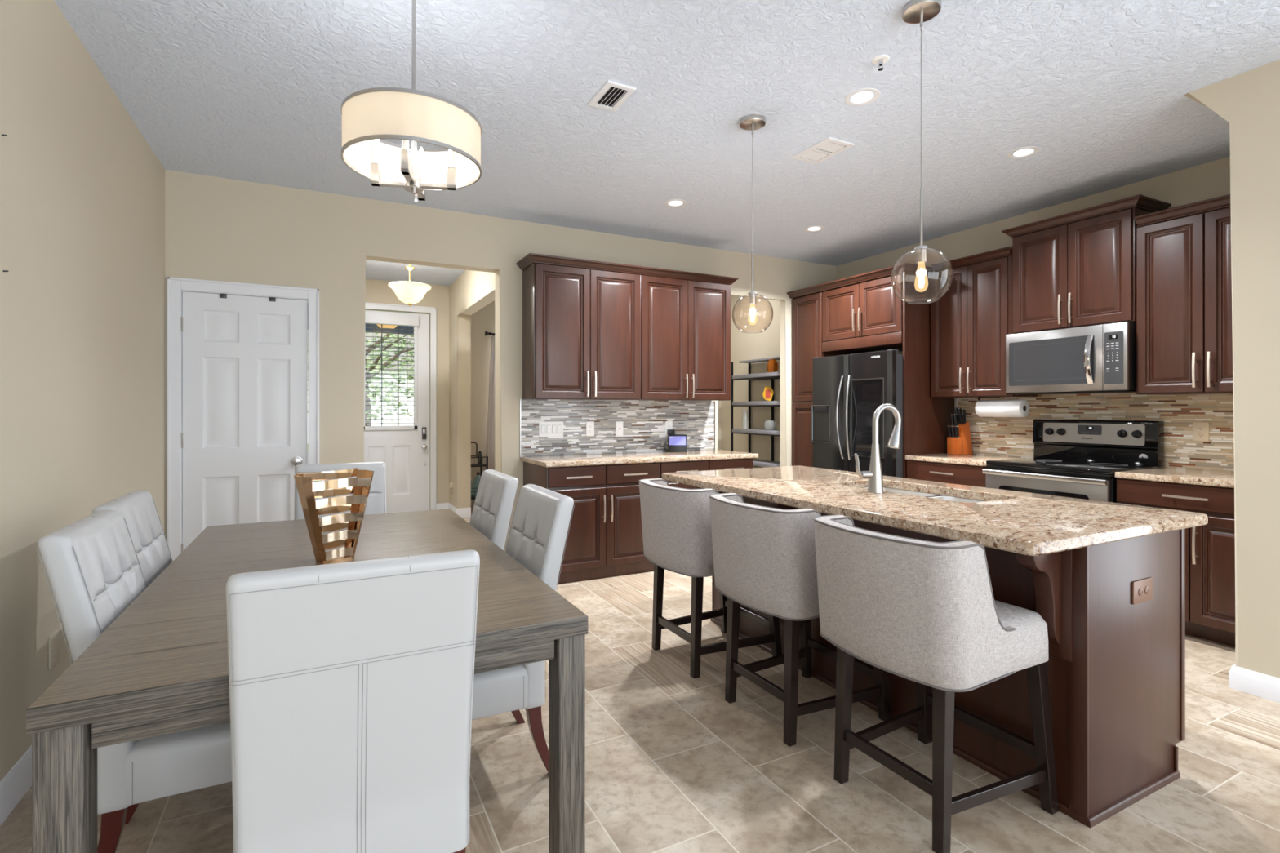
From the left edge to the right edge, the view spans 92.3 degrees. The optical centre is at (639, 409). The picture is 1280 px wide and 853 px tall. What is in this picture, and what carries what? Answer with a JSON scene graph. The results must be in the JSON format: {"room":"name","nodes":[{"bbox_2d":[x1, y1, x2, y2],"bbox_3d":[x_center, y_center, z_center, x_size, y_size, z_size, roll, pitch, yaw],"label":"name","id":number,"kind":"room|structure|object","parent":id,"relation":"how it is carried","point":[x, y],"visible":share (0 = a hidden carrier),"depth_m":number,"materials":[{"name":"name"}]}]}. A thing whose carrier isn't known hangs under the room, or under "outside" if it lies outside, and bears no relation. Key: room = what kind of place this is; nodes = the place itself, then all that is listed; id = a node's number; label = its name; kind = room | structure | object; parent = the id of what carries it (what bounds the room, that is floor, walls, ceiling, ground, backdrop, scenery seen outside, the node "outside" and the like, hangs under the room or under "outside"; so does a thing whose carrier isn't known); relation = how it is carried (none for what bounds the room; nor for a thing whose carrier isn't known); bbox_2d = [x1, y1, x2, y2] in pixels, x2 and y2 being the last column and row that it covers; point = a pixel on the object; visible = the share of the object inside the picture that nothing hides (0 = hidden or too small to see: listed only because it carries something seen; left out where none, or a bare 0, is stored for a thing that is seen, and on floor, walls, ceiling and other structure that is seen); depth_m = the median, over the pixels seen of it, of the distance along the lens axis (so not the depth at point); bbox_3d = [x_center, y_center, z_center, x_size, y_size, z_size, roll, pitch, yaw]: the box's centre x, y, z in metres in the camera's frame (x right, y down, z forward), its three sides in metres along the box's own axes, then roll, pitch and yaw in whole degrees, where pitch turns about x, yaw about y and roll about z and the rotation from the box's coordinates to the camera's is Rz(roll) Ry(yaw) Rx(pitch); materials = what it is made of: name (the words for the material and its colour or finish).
{"room":"eat-in kitchen","nodes":[
{"label":"eat-in kitchen","id":0,"kind":"room"},
{"bbox_2d":[0,0,164,781],"bbox_3d":[-1.101,-0.123,0.107,0.100,2.766,8.400,0,0,-27],"label":"wall","id":1,"kind":"structure","parent":0,"point":[82,188],"depth_m":2.31,"materials":[{"name":"beige"}]},
{"bbox_2d":[0,745,31,826],"bbox_3d":[-1.073,1.201,0.178,0.014,0.118,8.300,0,0,-27],"label":"baseboard","id":2,"kind":"structure","parent":1,"relation":"attached to","point":[16,783],"depth_m":1.95,"materials":[{"name":"white"}]},
{"bbox_2d":[48,629,58,669],"bbox_3d":[-2.149,0.880,2.256,0.008,0.124,0.080,0,0,-27],"label":"wall plate","id":3,"kind":"object","parent":1,"relation":"attached to","point":[53,639],"visible":1,"depth_m":2.24,"materials":[{"name":"beige"}]},
{"bbox_2d":[365,323,413,333],"bbox_3d":[-3.329,-1.300,8.522,4.900,0.240,2.400,0,0,-27],"label":"ceiling","id":4,"kind":"structure","parent":0,"point":[371,330],"depth_m":9.41,"materials":[{"name":"blue"}]},
{"bbox_2d":[376,324,397,328],"bbox_3d":[-3.509,-1.208,8.542,0.330,0.165,0.330,0,0,-27],"label":"lamp","id":5,"kind":"object","parent":4,"relation":"hanging from","point":[379,325],"visible":0.21,"depth_m":8.46,"materials":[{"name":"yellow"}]},
{"bbox_2d":[365,332,413,426],"bbox_3d":[-12.567,-1.280,27.837,13.000,5.200,8.000,0,0,-27],"label":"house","id":6,"kind":"structure","parent":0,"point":[403,418],"depth_m":25.05,"materials":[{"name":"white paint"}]},
{"bbox_2d":[364,278,494,510],"bbox_3d":[-2.052,-0.123,7.747,3.340,2.766,0.150,0,0,-27],"label":"wall","id":7,"kind":"structure","parent":0,"point":[379,291],"depth_m":7.50,"materials":[{"name":"beige"}]},
{"bbox_2d":[364,302,436,513],"bbox_3d":[-2.942,0.015,7.212,1.057,2.490,0.108,0,0,-27],"label":"door","id":8,"kind":"structure","parent":7,"relation":"in","point":[404,450],"depth_m":7.33,"materials":[{"name":"white"}]},
{"bbox_2d":[484,331,493,336],"bbox_3d":[-1.353,-0.940,7.953,1.310,0.060,0.125,0,0,-27],"label":"curtain rod","id":9,"kind":"object","parent":7,"relation":"attached to","point":[486,333],"visible":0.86,"depth_m":7.63,"materials":[{"name":"black metal"}]},
{"bbox_2d":[484,333,494,470],"bbox_3d":[-1.716,0.145,7.729,0.500,2.189,0.049,0,0,-27],"label":"curtain","id":10,"kind":"object","parent":9,"relation":"hanging from","point":[490,450],"visible":0.12,"depth_m":7.66,"materials":[{"name":"beige fabric"}]},
{"bbox_2d":[448,270,494,508],"bbox_3d":[-1.633,-0.123,6.330,0.155,2.766,2.753,0,0,-27],"label":"wall","id":11,"kind":"structure","parent":0,"point":[472,291],"depth_m":7.11,"materials":[{"name":"beige"}]},
{"bbox_2d":[436,502,471,518],"bbox_3d":[-2.213,1.201,7.290,0.167,0.118,0.577,0,0,-43],"label":"baseboard","id":12,"kind":"structure","parent":11,"relation":"attached to","point":[465,513],"depth_m":7.12,"materials":[{"name":"white"}]},
{"bbox_2d":[164,169,835,551],"bbox_3d":[-0.505,-0.123,5.252,5.880,2.766,0.197,0,0,-27],"label":"wall","id":13,"kind":"structure","parent":0,"point":[217,228],"depth_m":4.38,"materials":[{"name":"beige"}]},
{"bbox_2d":[167,276,319,560],"bbox_3d":[-2.617,0.215,4.104,0.846,2.090,0.206,0,0,-27],"label":"door","id":14,"kind":"structure","parent":13,"relation":"in","point":[243,358],"depth_m":4.05,"materials":[{"name":"white"}]},
{"bbox_2d":[522,262,639,399],"bbox_3d":[-0.455,-0.599,4.962,0.902,1.038,0.364,0,0,-27],"label":"upper cabinet","id":15,"kind":"object","parent":13,"relation":"attached to","point":[581,326],"visible":1,"depth_m":4.81,"materials":[{"name":"brown wood"}]},
{"bbox_2d":[515,253,738,284],"bbox_3d":[-0.056,-1.137,5.171,1.908,0.055,0.359,0,0,-27],"label":"crown molding","id":16,"kind":"structure","parent":15,"relation":"attached to","point":[531,258],"depth_m":4.94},
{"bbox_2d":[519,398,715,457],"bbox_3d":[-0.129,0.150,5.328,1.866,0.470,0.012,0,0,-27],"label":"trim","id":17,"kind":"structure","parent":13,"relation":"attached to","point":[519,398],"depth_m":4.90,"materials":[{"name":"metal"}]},
{"bbox_2d":[520,398,714,456],"bbox_3d":[-0.129,0.148,5.330,1.850,0.467,0.009,0,0,-27],"label":"tiled wall","id":18,"kind":"structure","parent":13,"relation":"attached to","point":[643,420],"depth_m":5.27,"materials":[{"name":"tile"}]},
{"bbox_2d":[538,421,563,436],"bbox_3d":[-0.726,0.161,5.011,0.202,0.122,0.011,0,0,-27],"label":"switch plate","id":19,"kind":"object","parent":18,"relation":"attached to","point":[546,428],"visible":1,"depth_m":5.01,"materials":[{"name":"white plastic"}]},
{"bbox_2d":[586,421,594,435],"bbox_3d":[-0.418,0.164,5.171,0.074,0.124,0.009,0,0,-27],"label":"wall outlet","id":20,"kind":"object","parent":18,"relation":"attached to","point":[589,424],"visible":1,"depth_m":5.17,"materials":[{"name":"white plastic"}]},
{"bbox_2d":[615,421,622,435],"bbox_3d":[-0.175,0.165,5.291,0.072,0.122,0.017,0,0,-27],"label":"cable plate","id":21,"kind":"object","parent":18,"relation":"attached to","point":[619,424],"visible":1,"depth_m":5.29,"materials":[{"name":"white plastic"}]},
{"bbox_2d":[665,421,672,435],"bbox_3d":[0.259,0.173,5.520,0.074,0.130,0.009,0,0,-27],"label":"wall outlet","id":22,"kind":"object","parent":18,"relation":"attached to","point":[668,424],"visible":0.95,"depth_m":5.51,"materials":[{"name":"white plastic"}]},
{"bbox_2d":[667,429,675,435],"bbox_3d":[0.278,0.205,5.505,0.060,0.050,0.036,0,0,-27],"label":"power adapter","id":23,"kind":"object","parent":22,"relation":"attached to","point":[669,431],"visible":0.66,"depth_m":5.49,"materials":[{"name":"grey"}]},
{"bbox_2d":[640,274,730,400],"bbox_3d":[0.346,-0.599,5.375,0.902,1.038,0.364,0,0,-27],"label":"upper cabinet","id":24,"kind":"object","parent":13,"relation":"attached to","point":[685,325],"visible":0.95,"depth_m":5.23,"materials":[{"name":"brown wood"}]},
{"bbox_2d":[0,518,1279,852],"bbox_3d":[0.791,1.290,2.828,6.000,0.060,11.700,0,0,-27],"label":"floor","id":25,"kind":"structure","parent":0,"point":[672,766],"depth_m":2.08,"materials":[{"name":"tile"}]},
{"bbox_2d":[92,490,173,586],"bbox_3d":[-1.573,0.782,2.244,0.551,0.956,0.460,0,0,-27],"label":"dining chair","id":26,"kind":"object","parent":25,"relation":"on","point":[138,508],"visible":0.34,"depth_m":2.13,"materials":[{"name":"grey leather"}]},
{"bbox_2d":[35,509,231,852],"bbox_3d":[-1.302,0.782,1.793,0.551,0.956,0.460,0,0,-27],"label":"dining chair","id":27,"kind":"object","parent":25,"relation":"on","point":[91,564],"visible":0.59,"depth_m":1.57,"materials":[{"name":"grey leather"}]},
{"bbox_2d":[26,508,587,852],"bbox_3d":[-1.049,0.895,2.186,1.072,0.730,1.919,0,0,-27],"label":"dining table","id":28,"kind":"object","parent":25,"relation":"on","point":[161,668],"visible":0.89,"depth_m":1.53,"materials":[{"name":"wood"}]},
{"bbox_2d":[293,467,373,564],"bbox_3d":[-1.075,0.374,2.170,0.141,0.312,0.248,0,0,41],"label":"decorative vase","id":29,"kind":"object","parent":28,"relation":"on","point":[308,491],"visible":1,"depth_m":2.15,"materials":[{"name":"brown wood"}]},
{"bbox_2d":[294,462,386,519],"bbox_3d":[-1.578,0.782,3.264,0.460,0.956,0.551,0,0,-27],"label":"dining chair","id":30,"kind":"object","parent":25,"relation":"on","point":[376,500],"visible":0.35,"depth_m":3.47,"materials":[{"name":"grey leather"}]},
{"bbox_2d":[226,549,479,852],"bbox_3d":[-0.668,0.782,1.453,0.460,0.956,0.551,0,0,-27],"label":"dining chair","id":31,"kind":"object","parent":25,"relation":"on","point":[351,683],"visible":1,"depth_m":1.25,"materials":[{"name":"grey leather"}]},
{"bbox_2d":[469,469,518,550],"bbox_3d":[-0.887,0.782,2.823,0.551,0.956,0.460,0,0,-27],"label":"dining chair","id":32,"kind":"object","parent":25,"relation":"on","point":[494,501],"visible":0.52,"depth_m":2.77,"materials":[{"name":"grey leather"}]},
{"bbox_2d":[471,484,573,772],"bbox_3d":[-0.572,0.782,2.208,0.551,0.956,0.460,0,0,-27],"label":"dining chair","id":33,"kind":"object","parent":25,"relation":"on","point":[539,529],"visible":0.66,"depth_m":2.09,"materials":[{"name":"grey leather"}]},
{"bbox_2d":[523,462,658,584],"bbox_3d":[-0.378,0.836,4.833,0.915,0.848,0.644,0,0,-27],"label":"base cabinet","id":34,"kind":"object","parent":25,"relation":"on","point":[605,540],"visible":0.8,"depth_m":4.57,"materials":[{"name":"brown wood"}]},
{"bbox_2d":[658,457,753,569],"bbox_3d":[0.434,0.836,5.252,0.912,0.848,0.644,0,0,-27],"label":"base cabinet","id":35,"kind":"object","parent":25,"relation":"on","point":[731,464],"visible":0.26,"depth_m":4.96,"materials":[{"name":"brown wood"}]},
{"bbox_2d":[520,449,758,467],"bbox_3d":[0.026,0.394,5.061,1.890,0.036,0.627,0,0,-27],"label":"countertop","id":36,"kind":"structure","parent":35,"relation":"on","point":[562,460],"depth_m":4.88,"materials":[{"name":"stone"}]},
{"bbox_2d":[663,432,687,452],"bbox_3d":[0.312,0.291,5.454,0.199,0.170,0.151,0,0,0],"label":"smart display","id":37,"kind":"object","parent":36,"relation":"on","point":[676,442],"visible":1,"depth_m":5.39,"materials":[{"name":"black plastic"}]},
{"bbox_2d":[638,478,782,678],"bbox_3d":[0.332,0.816,3.148,0.607,0.889,0.543,0,0,-27],"label":"bar stool","id":38,"kind":"object","parent":25,"relation":"on","point":[676,522],"visible":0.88,"depth_m":2.92,"materials":[{"name":"fabric"}]},
{"bbox_2d":[730,356,780,467],"bbox_3d":[1.365,0.330,6.736,0.272,1.860,0.882,0,0,-27],"label":"shelf unit","id":39,"kind":"object","parent":25,"relation":"on","point":[771,375],"visible":0.42,"depth_m":6.80,"materials":[{"name":"black metal"}]},
{"bbox_2d":[762,386,773,400],"bbox_3d":[1.383,-0.167,6.601,0.122,0.160,0.051,0,0,35],"label":"photo frame","id":40,"kind":"object","parent":39,"relation":"on","point":[768,393],"visible":0.92,"depth_m":6.58,"materials":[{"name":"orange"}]},
{"bbox_2d":[765,389,770,398],"bbox_3d":[1.369,-0.163,6.581,0.056,0.092,0.002,0,0,35],"label":"picture","id":41,"kind":"object","parent":40,"relation":"attached to","point":[767,392],"depth_m":6.57},
{"bbox_2d":[709,493,890,746],"bbox_3d":[0.637,0.816,2.568,0.607,0.889,0.543,0,0,-27],"label":"bar stool","id":42,"kind":"object","parent":25,"relation":"on","point":[765,557],"visible":0.9,"depth_m":2.35,"materials":[{"name":"fabric"}]},
{"bbox_2d":[791,290,853,466],"bbox_3d":[1.888,0.071,6.129,0.618,2.378,0.432,0,0,-27],"label":"pantry cabinet","id":43,"kind":"object","parent":25,"relation":"on","point":[807,309],"visible":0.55,"depth_m":6.02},
{"bbox_2d":[811,349,902,477],"bbox_3d":[2.085,0.389,5.464,0.802,1.742,0.906,0,0,-27],"label":"refrigerator","id":44,"kind":"object","parent":25,"relation":"on","point":[847,390],"visible":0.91,"depth_m":5.24,"materials":[{"name":"grey"}]},
{"bbox_2d":[822,271,954,478],"bbox_3d":[2.183,0.071,5.515,0.658,2.378,0.928,0,0,-27],"label":"tall cabinet","id":45,"kind":"object","parent":25,"relation":"on","point":[866,316],"visible":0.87,"depth_m":5.11,"materials":[{"name":"brown wood"}]},
{"bbox_2d":[813,514,1058,852],"bbox_3d":[0.929,0.816,2.001,0.607,0.889,0.543,0,0,-27],"label":"bar stool","id":46,"kind":"object","parent":25,"relation":"on","point":[926,613],"visible":1,"depth_m":1.80,"materials":[{"name":"fabric"}]},
{"bbox_2d":[695,486,1185,828],"bbox_3d":[1.095,0.835,2.862,0.760,0.851,2.038,0,0,-27],"label":"kitchen island","id":47,"kind":"object","parent":25,"relation":"on","point":[1116,666],"visible":0.31,"depth_m":2.00,"materials":[{"name":"wood"}]},
{"bbox_2d":[662,465,1208,555],"bbox_3d":[1.070,0.389,2.879,1.052,0.038,2.120,0,0,-27],"label":"island countertop","id":48,"kind":"structure","parent":47,"relation":"on","point":[1026,523],"depth_m":2.27,"materials":[{"name":"stone"}]},
{"bbox_2d":[854,403,901,493],"bbox_3d":[1.077,0.172,2.765,0.253,0.396,0.069,0,0,-23],"label":"faucet","id":49,"kind":"object","parent":48,"relation":"on","point":[875,484],"visible":1,"depth_m":2.74,"materials":[{"name":"metal"}]},
{"bbox_2d":[861,487,984,502],"bbox_3d":[1.281,0.502,2.843,0.384,0.186,0.776,0,0,-27],"label":"sink","id":50,"kind":"object","parent":48,"relation":"in","point":[885,489],"visible":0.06,"depth_m":2.97,"materials":[{"name":"silver metal"}]},
{"bbox_2d":[1131,577,1152,604],"bbox_3d":[1.639,0.592,2.005,0.124,0.074,0.009,0,0,-27],"label":"wall outlet","id":51,"kind":"object","parent":47,"relation":"attached to","point":[1141,589],"visible":1,"depth_m":2.00,"materials":[{"name":"brown plastic"}]},
{"bbox_2d":[1137,587,1142,595],"bbox_3d":[1.623,0.592,1.993,0.027,0.027,0.003,0,0,-27],"label":"socket","id":52,"kind":"object","parent":51,"relation":"attached to","point":[1140,589],"depth_m":1.99,"materials":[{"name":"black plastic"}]},
{"bbox_2d":[1144,586,1149,594],"bbox_3d":[1.658,0.592,2.011,0.027,0.027,0.003,0,0,-27],"label":"socket","id":53,"kind":"object","parent":51,"relation":"attached to","point":[1146,588],"depth_m":2.01,"materials":[{"name":"black plastic"}]},
{"bbox_2d":[906,459,989,487],"bbox_3d":[2.558,0.833,4.788,0.658,0.854,0.692,0,0,-27],"label":"base cabinet","id":54,"kind":"object","parent":25,"relation":"on","point":[961,474],"visible":0.23,"depth_m":4.63,"materials":[{"name":"brown wood"}]},
{"bbox_2d":[905,453,1025,466],"bbox_3d":[2.571,0.388,4.797,0.629,0.036,0.693,0,0,-27],"label":"countertop","id":55,"kind":"structure","parent":54,"relation":"on","point":[975,460],"depth_m":4.72,"materials":[{"name":"stone"}]},
{"bbox_2d":[946,422,973,454],"bbox_3d":[2.639,0.236,5.072,0.160,0.269,0.111,0,0,-19],"label":"knife block","id":56,"kind":"object","parent":55,"relation":"on","point":[962,445],"visible":0.9,"depth_m":5.03,"materials":[{"name":"brown wood"}]},
{"bbox_2d":[947,425,951,437],"bbox_3d":[2.567,0.222,5.086,0.040,0.181,0.021,0,0,-19],"label":"kitchen knife","id":57,"kind":"object","parent":56,"relation":"in","point":[948,426],"visible":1,"depth_m":5.08,"materials":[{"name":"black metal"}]},
{"bbox_2d":[951,425,955,437],"bbox_3d":[2.578,0.222,5.055,0.040,0.181,0.021,0,0,-19],"label":"kitchen knife","id":58,"kind":"object","parent":56,"relation":"in","point":[953,428],"visible":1,"depth_m":5.04,"materials":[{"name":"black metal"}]},
{"bbox_2d":[953,413,958,425],"bbox_3d":[2.604,0.127,5.065,0.037,0.184,0.021,0,0,-19],"label":"kitchen knife","id":59,"kind":"object","parent":56,"relation":"in","point":[955,415],"visible":0.89,"depth_m":5.06,"materials":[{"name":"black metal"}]},
{"bbox_2d":[954,425,959,437],"bbox_3d":[2.589,0.222,5.022,0.040,0.181,0.021,0,0,-19],"label":"kitchen knife","id":60,"kind":"object","parent":56,"relation":"in","point":[956,427],"visible":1,"depth_m":5.01,"materials":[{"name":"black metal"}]},
{"bbox_2d":[957,407,962,423],"bbox_3d":[2.639,0.091,5.065,0.037,0.218,0.021,0,0,-19],"label":"kitchen knife","id":61,"kind":"object","parent":56,"relation":"in","point":[959,408],"visible":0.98,"depth_m":5.06,"materials":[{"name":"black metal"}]},
{"bbox_2d":[982,419,1164,502],"bbox_3d":[2.876,0.637,4.122,0.688,1.126,0.772,0,0,-27],"label":"range","id":62,"kind":"object","parent":25,"relation":"on","point":[1079,459],"visible":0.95,"depth_m":4.07,"materials":[{"name":"silver metal"}]},
{"bbox_2d":[982,468,1116,502],"bbox_3d":[2.876,0.794,4.122,0.688,0.812,0.760,0,0,-27],"label":"oven","id":63,"kind":"object","parent":62,"relation":"in","point":[1079,483],"depth_m":3.88,"materials":[{"name":"silver"}]},
{"bbox_2d":[986,457,1158,474],"bbox_3d":[2.862,0.374,4.115,0.569,0.028,0.772,0,0,-27],"label":"cooktop","id":64,"kind":"object","parent":62,"relation":"in","point":[1046,465],"depth_m":4.03,"materials":[{"name":"black"}]},
{"bbox_2d":[1116,478,1235,646],"bbox_3d":[3.238,0.833,3.471,0.658,0.854,0.708,0,0,-27],"label":"base cabinet","id":65,"kind":"object","parent":25,"relation":"on","point":[1210,548],"visible":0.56,"depth_m":3.29,"materials":[{"name":"brown wood"}]},
{"bbox_2d":[1115,467,1234,488],"bbox_3d":[3.252,0.388,3.477,0.629,0.036,0.708,0,0,-27],"label":"countertop","id":66,"kind":"structure","parent":65,"relation":"on","point":[1175,475],"depth_m":3.48,"materials":[{"name":"stone"}]},
{"bbox_2d":[53,0,1279,285],"bbox_3d":[0.791,-1.556,2.828,6.000,0.100,11.700,0,0,-27],"label":"ceiling","id":67,"kind":"structure","parent":0,"point":[251,91],"depth_m":2.98,"materials":[{"name":"white"}]},
{"bbox_2d":[387,264,431,306],"bbox_3d":[-2.223,-1.249,5.942,0.392,0.514,0.392,0,0,-27],"label":"pendant","id":68,"kind":"object","parent":67,"relation":"hanging from","point":[410,292],"visible":0.8,"depth_m":5.84,"materials":[{"name":"white glass"}]},
{"bbox_2d":[341,0,481,202],"bbox_3d":[-0.789,-1.115,2.145,0.458,0.783,0.458,0,0,-27],"label":"drum pendant","id":69,"kind":"object","parent":67,"relation":"hanging from","point":[370,116],"visible":1,"depth_m":2.04,"materials":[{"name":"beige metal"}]},
{"bbox_2d":[587,80,636,111],"bbox_3d":[-0.136,-1.501,2.955,0.146,0.010,0.242,0,0,-27],"label":"ceiling vent","id":70,"kind":"object","parent":67,"relation":"in","point":[612,95],"visible":1,"depth_m":2.94,"materials":[{"name":"white"}]},
{"bbox_2d":[664,199,686,207],"bbox_3d":[0.260,-1.520,4.491,0.164,0.035,0.164,0,0,-27],"label":"recessed light","id":71,"kind":"object","parent":67,"relation":"in","point":[675,202],"visible":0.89,"depth_m":4.48,"materials":[{"name":"white"}]},
{"bbox_2d":[732,114,773,333],"bbox_3d":[0.587,-0.954,3.206,0.212,1.105,0.212,0,0,-27],"label":"globe pendant","id":72,"kind":"object","parent":67,"relation":"hanging from","point":[751,122],"visible":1,"depth_m":3.20,"materials":[{"name":"silver metal"}]},
{"bbox_2d":[747,292,757,304],"bbox_3d":[0.587,-0.579,3.206,0.048,0.058,0.048,0,0,-27],"label":"socket","id":73,"kind":"object","parent":72,"relation":"attached to","point":[752,295],"depth_m":3.19,"materials":[{"name":"silver metal"}]},
{"bbox_2d":[804,226,824,231],"bbox_3d":[1.454,-1.520,5.128,0.164,0.035,0.164,0,0,-27],"label":"recessed light","id":74,"kind":"object","parent":67,"relation":"in","point":[815,228],"visible":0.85,"depth_m":5.13,"materials":[{"name":"white"}]},
{"bbox_2d":[791,137,854,164],"bbox_3d":[1.062,-1.501,3.577,0.194,0.010,0.304,0,0,-27],"label":"ceiling vent","id":75,"kind":"object","parent":67,"relation":"in","point":[828,147],"visible":1,"depth_m":3.56,"materials":[{"name":"white"}]},
{"bbox_2d":[844,88,880,105],"bbox_3d":[1.072,-1.520,2.964,0.164,0.035,0.164,0,0,-27],"label":"recessed light","id":76,"kind":"object","parent":67,"relation":"in","point":[865,95],"visible":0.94,"depth_m":2.96,"materials":[{"name":"white"}]},
{"bbox_2d":[871,54,889,71],"bbox_3d":[1.035,-1.484,2.647,0.072,0.043,0.072,0,0,-27],"label":"sprinkler","id":77,"kind":"object","parent":67,"relation":"attached to","point":[880,60],"visible":1,"depth_m":2.64,"materials":[{"name":"white metal"}]},
{"bbox_2d":[890,0,953,304],"bbox_3d":[1.053,-0.954,2.303,0.212,1.105,0.212,0,0,-27],"label":"globe pendant","id":78,"kind":"object","parent":67,"relation":"hanging from","point":[914,11],"visible":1,"depth_m":2.30,"materials":[{"name":"silver metal"}]},
{"bbox_2d":[914,245,928,263],"bbox_3d":[1.053,-0.579,2.303,0.048,0.058,0.048,0,0,-27],"label":"socket","id":79,"kind":"object","parent":78,"relation":"attached to","point":[921,251],"depth_m":2.29,"materials":[{"name":"silver metal"}]},
{"bbox_2d":[1007,146,1039,158],"bbox_3d":[2.247,-1.520,3.604,0.164,0.035,0.164,0,0,-27],"label":"recessed light","id":80,"kind":"object","parent":67,"relation":"in","point":[1028,150],"visible":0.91,"depth_m":3.60,"materials":[{"name":"white"}]},
{"bbox_2d":[717,400,720,449],"bbox_3d":[0.485,-0.123,7.509,1.150,2.766,0.100,0,0,-27],"label":"wall","id":81,"kind":"structure","parent":0,"point":[718,402],"depth_m":7.71,"materials":[{"name":"beige"}]},
{"bbox_2d":[720,295,780,467],"bbox_3d":[1.386,-0.123,7.126,0.100,2.766,1.606,0,0,-27],"label":"wall","id":82,"kind":"structure","parent":0,"point":[750,344],"depth_m":7.14,"materials":[{"name":"beige"}]},
{"bbox_2d":[835,156,1230,413],"bbox_3d":[2.929,-0.123,4.899,0.100,2.766,3.780,0,0,-27],"label":"wall","id":83,"kind":"structure","parent":0,"point":[1211,180],"depth_m":4.57,"materials":[{"name":"beige"}]},
{"bbox_2d":[786,246,1037,398],"bbox_3d":[2.248,-0.639,5.375,0.669,1.087,2.105,0,0,-27],"label":"upper cabinet","id":84,"kind":"object","parent":83,"relation":"attached to","point":[971,322],"depth_m":4.79,"materials":[{"name":"brown wood"}]},
{"bbox_2d":[977,396,1024,408],"bbox_3d":[2.738,-0.046,4.671,0.024,0.100,0.350,0,0,-27],"label":"towel holder","id":85,"kind":"object","parent":84,"relation":"attached to","point":[978,397],"visible":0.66,"depth_m":4.75,"materials":[{"name":"black metal"}]},
{"bbox_2d":[975,399,1030,417],"bbox_3d":[2.742,-0.008,4.662,0.133,0.133,0.344,0,0,-27],"label":"paper towel roll","id":86,"kind":"object","parent":85,"relation":"hanging from","point":[999,407],"visible":1,"depth_m":4.60,"materials":[{"name":"white"}]},
{"bbox_2d":[1001,194,1171,333],"bbox_3d":[3.011,-0.927,4.207,0.390,0.763,0.862,0,0,-27],"label":"upper cabinet","id":87,"kind":"object","parent":83,"relation":"attached to","point":[1082,273],"depth_m":4.08,"materials":[{"name":"brown wood"}]},
{"bbox_2d":[1005,321,1136,394],"bbox_3d":[2.966,-0.322,4.181,0.463,0.428,0.756,0,0,-27],"label":"microwave","id":88,"kind":"object","parent":87,"relation":"attached to","point":[1097,358],"visible":0.99,"depth_m":4.04,"materials":[{"name":"silver metal"}]},
{"bbox_2d":[957,392,1234,471],"bbox_3d":[3.194,-0.089,4.267,0.009,0.942,2.177,0,0,-27],"label":"tiled wall","id":89,"kind":"structure","parent":83,"relation":"attached to","point":[991,436],"depth_m":4.08,"materials":[{"name":"tile"}]},
{"bbox_2d":[1192,422,1208,441],"bbox_3d":[3.439,0.138,3.773,0.009,0.118,0.080,0,0,-27],"label":"wall outlet","id":90,"kind":"object","parent":89,"relation":"attached to","point":[1200,429],"visible":1,"depth_m":3.77,"materials":[{"name":"beige plastic"}]},
{"bbox_2d":[1133,194,1233,395],"bbox_3d":[3.359,-0.637,3.544,0.376,1.091,0.734,0,0,-27],"label":"upper cabinet","id":91,"kind":"object","parent":83,"relation":"attached to","point":[1184,327],"depth_m":3.58,"materials":[{"name":"brown wood"}]},
{"bbox_2d":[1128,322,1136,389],"bbox_3d":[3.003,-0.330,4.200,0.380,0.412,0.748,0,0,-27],"label":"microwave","id":92,"kind":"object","parent":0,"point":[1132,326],"depth_m":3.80,"materials":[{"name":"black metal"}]},
{"bbox_2d":[1184,59,1279,678],"bbox_3d":[2.869,-0.123,2.575,0.140,2.766,0.905,0,0,-27],"label":"wall","id":93,"kind":"structure","parent":0,"point":[1249,100],"depth_m":2.71,"materials":[{"name":"beige"}]},
{"bbox_3d":[-0.778,1.256,6.773,1.770,0.008,2.750,0,0,-27],"label":"floor","id":94,"kind":"structure","parent":0,"visible":0},
{"bbox_2d":[471,441,488,499],"bbox_3d":[-2.014,0.821,7.358,0.324,0.878,0.278,0,0,-30],"label":"bar cart","id":95,"kind":"object","parent":94,"relation":"on","point":[473,496],"visible":0.2,"depth_m":7.31,"materials":[{"name":"black metal"}]},
{"bbox_2d":[471,463,486,466],"bbox_3d":[-2.014,0.671,7.358,0.300,0.018,0.260,0,0,-30],"label":"shelf","id":96,"kind":"object","parent":95,"relation":"attached to","point":[472,464],"depth_m":7.30,"materials":[{"name":"black metal"}]},
{"bbox_2d":[477,450,483,464],"bbox_3d":[-1.924,0.582,7.402,0.068,0.160,0.068,0,0,-27],"label":"cocktail shaker","id":97,"kind":"object","parent":95,"relation":"on","point":[480,455],"visible":0.91,"depth_m":7.38,"materials":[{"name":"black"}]},
{"bbox_3d":[4.021,-0.123,0.342,0.140,2.766,4.120,0,0,-27],"label":"wall","id":98,"kind":"structure","parent":0,"visible":0},
{"bbox_2d":[1228,664,1279,702],"bbox_3d":[3.819,1.209,0.718,0.154,0.102,4.732,0,0,-27],"label":"baseboard","id":99,"kind":"structure","parent":98,"relation":"attached to","point":[1252,682],"depth_m":2.71,"materials":[{"name":"white"}]},
{"label":"outside","id":100,"kind":"structure","parent":0,"visible":0},
{"bbox_3d":[-10.096,1.350,21.741,26.000,0.060,32.100,0,0,-27],"label":"floor","id":101,"kind":"structure","parent":100,"visible":0},
{"bbox_2d":[365,332,413,426],"bbox_3d":[-5.845,-1.027,12.976,3.843,4.785,3.862,0,0,-27],"label":"tree","id":102,"kind":"object","parent":101,"relation":"on","point":[368,377],"visible":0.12,"depth_m":12.92,"materials":[{"name":"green plant"}]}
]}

